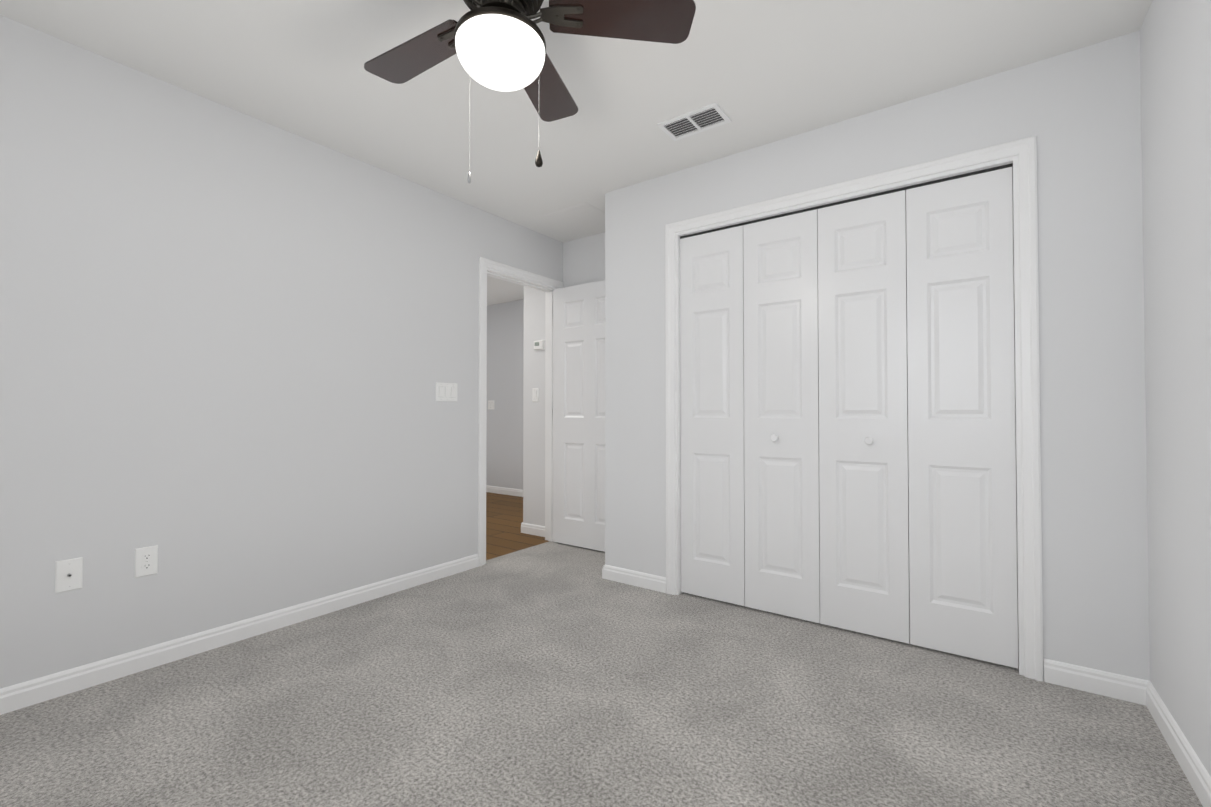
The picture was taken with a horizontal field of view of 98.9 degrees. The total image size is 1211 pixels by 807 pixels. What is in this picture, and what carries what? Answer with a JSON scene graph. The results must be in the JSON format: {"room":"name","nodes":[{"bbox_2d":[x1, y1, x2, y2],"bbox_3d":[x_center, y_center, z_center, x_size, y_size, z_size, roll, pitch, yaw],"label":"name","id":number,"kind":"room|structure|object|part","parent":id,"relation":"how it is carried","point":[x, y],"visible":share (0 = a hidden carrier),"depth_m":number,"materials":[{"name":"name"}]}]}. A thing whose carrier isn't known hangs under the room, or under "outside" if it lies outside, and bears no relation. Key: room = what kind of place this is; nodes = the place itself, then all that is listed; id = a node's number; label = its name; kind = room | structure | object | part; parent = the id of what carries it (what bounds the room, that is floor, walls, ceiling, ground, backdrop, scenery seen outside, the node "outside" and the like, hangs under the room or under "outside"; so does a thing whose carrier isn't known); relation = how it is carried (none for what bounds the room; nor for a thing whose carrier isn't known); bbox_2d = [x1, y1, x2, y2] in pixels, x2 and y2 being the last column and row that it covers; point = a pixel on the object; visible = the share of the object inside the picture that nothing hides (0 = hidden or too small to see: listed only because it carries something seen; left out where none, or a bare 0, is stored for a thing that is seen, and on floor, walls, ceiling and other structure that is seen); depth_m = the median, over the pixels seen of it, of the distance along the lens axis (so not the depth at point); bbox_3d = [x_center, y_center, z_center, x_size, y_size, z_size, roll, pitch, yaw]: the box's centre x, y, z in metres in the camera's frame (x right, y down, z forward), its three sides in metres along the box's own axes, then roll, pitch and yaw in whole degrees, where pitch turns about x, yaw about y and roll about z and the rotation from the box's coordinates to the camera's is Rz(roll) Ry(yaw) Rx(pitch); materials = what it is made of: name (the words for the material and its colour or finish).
{"room":"empty bedroom","nodes":[
{"label":"empty bedroom","id":0,"kind":"room"},
{"bbox_2d":[0,15,562,688],"bbox_3d":[-1.562,-0.129,2.671,0.120,2.440,3.970,-1,-1,36],"label":"wall","id":1,"kind":"structure","parent":0,"point":[236,347],"depth_m":2.29,"materials":[{"name":"white paint"}]},
{"bbox_2d":[55,557,82,592],"bbox_3d":[-2.002,0.642,1.934,0.015,0.117,0.072,-1,-1,36],"label":"outlet","id":2,"kind":"object","parent":1,"relation":"attached to","point":[68,574],"visible":1,"depth_m":1.93,"materials":[{"name":"white plastic"}]},
{"bbox_2d":[135,545,157,577],"bbox_3d":[-1.875,0.645,2.116,0.007,0.117,0.072,-1,-1,36],"label":"duplex electrical outlet","id":3,"kind":"object","parent":1,"relation":"attached to","point":[146,561],"visible":1,"depth_m":2.11,"materials":[{"name":"white plastic"}]},
{"bbox_2d":[0,554,478,714],"bbox_3d":[-1.722,1.043,2.316,0.014,0.086,2.936,-1,-1,36],"label":"baseboard","id":4,"kind":"structure","parent":1,"relation":"attached to","point":[72,680],"depth_m":2.26,"materials":[{"name":"white wood"}]},
{"bbox_2d":[436,382,456,400],"bbox_3d":[-1.014,-0.073,3.316,0.011,0.117,0.165,-1,-1,36],"label":"light switch","id":5,"kind":"object","parent":1,"relation":"attached to","point":[446,391],"visible":1,"depth_m":3.31,"materials":[{"name":"white plastic"}]},
{"bbox_2d":[478,257,563,566],"bbox_3d":[-0.659,0.057,3.916,0.154,2.107,0.874,-1,-1,36],"label":"door frame","id":6,"kind":"structure","parent":1,"relation":"attached to","point":[505,272],"depth_m":3.79,"materials":[{"name":"white wood"}]},
{"bbox_2d":[486,299,523,489],"bbox_3d":[0.498,-0.088,5.371,6.694,2.440,0.120,-1,-1,36],"label":"wall","id":7,"kind":"structure","parent":0,"point":[505,369],"depth_m":6.58,"materials":[{"name":"white paint"}]},
{"bbox_2d":[488,400,493,408],"bbox_3d":[-1.487,0.018,6.724,0.118,0.117,0.011,-1,-1,36],"label":"light switch","id":8,"kind":"object","parent":7,"relation":"attached to","point":[490,404],"visible":1,"depth_m":6.72,"materials":[{"name":"white plastic"}]},
{"bbox_2d":[486,485,522,496],"bbox_3d":[0.459,1.088,5.298,6.454,0.086,0.014,-1,-1,36],"label":"baseboard","id":9,"kind":"structure","parent":7,"relation":"attached to","point":[492,489],"depth_m":6.54,"materials":[{"name":"white wood"}]},
{"bbox_2d":[486,492,548,559],"bbox_3d":[-2.012,1.175,4.810,3.260,0.098,3.940,-1,-1,36],"label":"floor","id":10,"kind":"structure","parent":0,"point":[504,521],"depth_m":4.65,"materials":[{"name":"brown wood"}]},
{"bbox_2d":[523,232,604,525],"bbox_3d":[0.870,-0.117,3.436,3.824,2.440,0.120,-1,-1,36],"label":"wall","id":11,"kind":"structure","parent":0,"point":[583,260],"depth_m":4.40,"materials":[{"name":"white paint"}]},
{"bbox_2d":[521,522,544,536],"bbox_3d":[-0.599,1.074,4.397,0.324,0.086,0.014,-1,-1,36],"label":"baseboard","id":12,"kind":"structure","parent":11,"relation":"attached to","point":[533,529],"depth_m":4.40,"materials":[{"name":"white wood"}]},
{"bbox_2d":[532,388,538,401],"bbox_3d":[-0.600,-0.072,4.418,0.072,0.117,0.011,-1,-1,36],"label":"light switch","id":13,"kind":"object","parent":11,"relation":"attached to","point":[535,394],"visible":1,"depth_m":4.41,"materials":[{"name":"white plastic"}]},
{"bbox_2d":[534,340,544,350],"bbox_3d":[-0.564,-0.495,4.389,0.125,0.085,0.026,-1,-1,36],"label":"thermostat","id":14,"kind":"object","parent":11,"relation":"attached to","point":[539,344],"visible":0.98,"depth_m":4.38,"materials":[{"name":"white plastic"}]},
{"bbox_2d":[553,280,604,551],"bbox_3d":[-0.114,0.089,3.947,0.726,2.018,0.153,-1,-1,36],"label":"open bedroom door","id":15,"kind":"structure","parent":11,"relation":"in","point":[579,433],"depth_m":3.99,"materials":[{"name":"white wood"}]},
{"bbox_2d":[0,0,1151,305],"bbox_3d":[-1.060,-1.391,3.235,6.694,0.100,5.440,-1,-1,36],"label":"ceiling","id":16,"kind":"structure","parent":0,"point":[760,72],"depth_m":2.12,"materials":[{"name":"white paint"}]},
{"bbox_2d":[364,0,695,182],"bbox_3d":[-0.330,-0.999,1.499,1.065,0.736,1.090,-1,-1,36],"label":"ceiling fan","id":17,"kind":"object","parent":16,"relation":"hanging from","point":[498,45],"visible":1,"depth_m":1.51,"materials":[{"name":"brown wood"}]},
{"bbox_3d":[-0.301,-1.197,1.493,0.272,0.340,0.272,-1,-1,36],"label":"motor","id":18,"kind":"part","parent":17,"relation":"part of","materials":[{"name":"brown metal"}]},
{"bbox_3d":[-0.301,-0.979,1.490,0.254,0.108,0.254,-1,-1,36],"label":"globe","id":19,"kind":"part","parent":17,"relation":"part of","materials":[{"name":"white glass"}]},
{"bbox_2d":[657,102,731,140],"bbox_3d":[0.425,-1.348,2.488,0.305,0.008,0.180,-1,-1,36],"label":"ceiling vent","id":20,"kind":"object","parent":16,"relation":"in","point":[704,118],"visible":1,"depth_m":2.48,"materials":[{"name":"white metal"}]},
{"bbox_2d":[0,541,1202,806],"bbox_3d":[-0.135,1.126,1.694,3.434,0.100,4.090,-1,-1,36],"label":"floor carpet","id":21,"kind":"object","parent":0,"point":[550,673],"visible":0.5,"depth_m":1.76,"materials":[{"name":"grey carpet"}]},
{"bbox_2d":[605,30,1149,680],"bbox_3d":[1.143,-0.127,2.809,2.407,2.440,0.578,-1,-1,36],"label":"wall","id":22,"kind":"structure","parent":0,"point":[1077,112],"depth_m":2.01,"materials":[{"name":"white paint"}]},
{"bbox_2d":[604,565,665,592],"bbox_3d":[0.182,1.055,3.120,0.418,0.086,0.014,-1,-1,36],"label":"baseboard","id":23,"kind":"structure","parent":22,"relation":"attached to","point":[626,576],"depth_m":3.11,"materials":[{"name":"white wood"}]},
{"bbox_2d":[680,167,1017,667],"bbox_3d":[1.049,0.057,2.549,1.520,2.041,0.074,-1,-1,36],"label":"bifold closet door","id":24,"kind":"structure","parent":22,"relation":"in","point":[847,407],"depth_m":2.44,"materials":[{"name":"white wood"}]},
{"bbox_2d":[665,136,1042,681],"bbox_3d":[1.064,0.019,2.570,1.670,2.140,0.137,-1,-1,36],"label":"trim","id":25,"kind":"structure","parent":22,"relation":"attached to","point":[1019,157],"depth_m":2.10,"materials":[{"name":"white wood"}]},
{"bbox_2d":[1140,0,1210,775],"bbox_3d":[1.173,-0.160,0.694,0.120,2.440,3.970,-1,-1,36],"label":"wall","id":26,"kind":"structure","parent":0,"point":[1175,56],"depth_m":1.55,"materials":[{"name":"white paint"}]},
{"bbox_2d":[1136,678,1210,806],"bbox_3d":[0.984,1.015,0.530,0.014,0.086,3.272,-1,-1,36],"label":"baseboard","id":27,"kind":"structure","parent":26,"relation":"attached to","point":[1198,777],"depth_m":1.56,"materials":[{"name":"white"}]}
]}

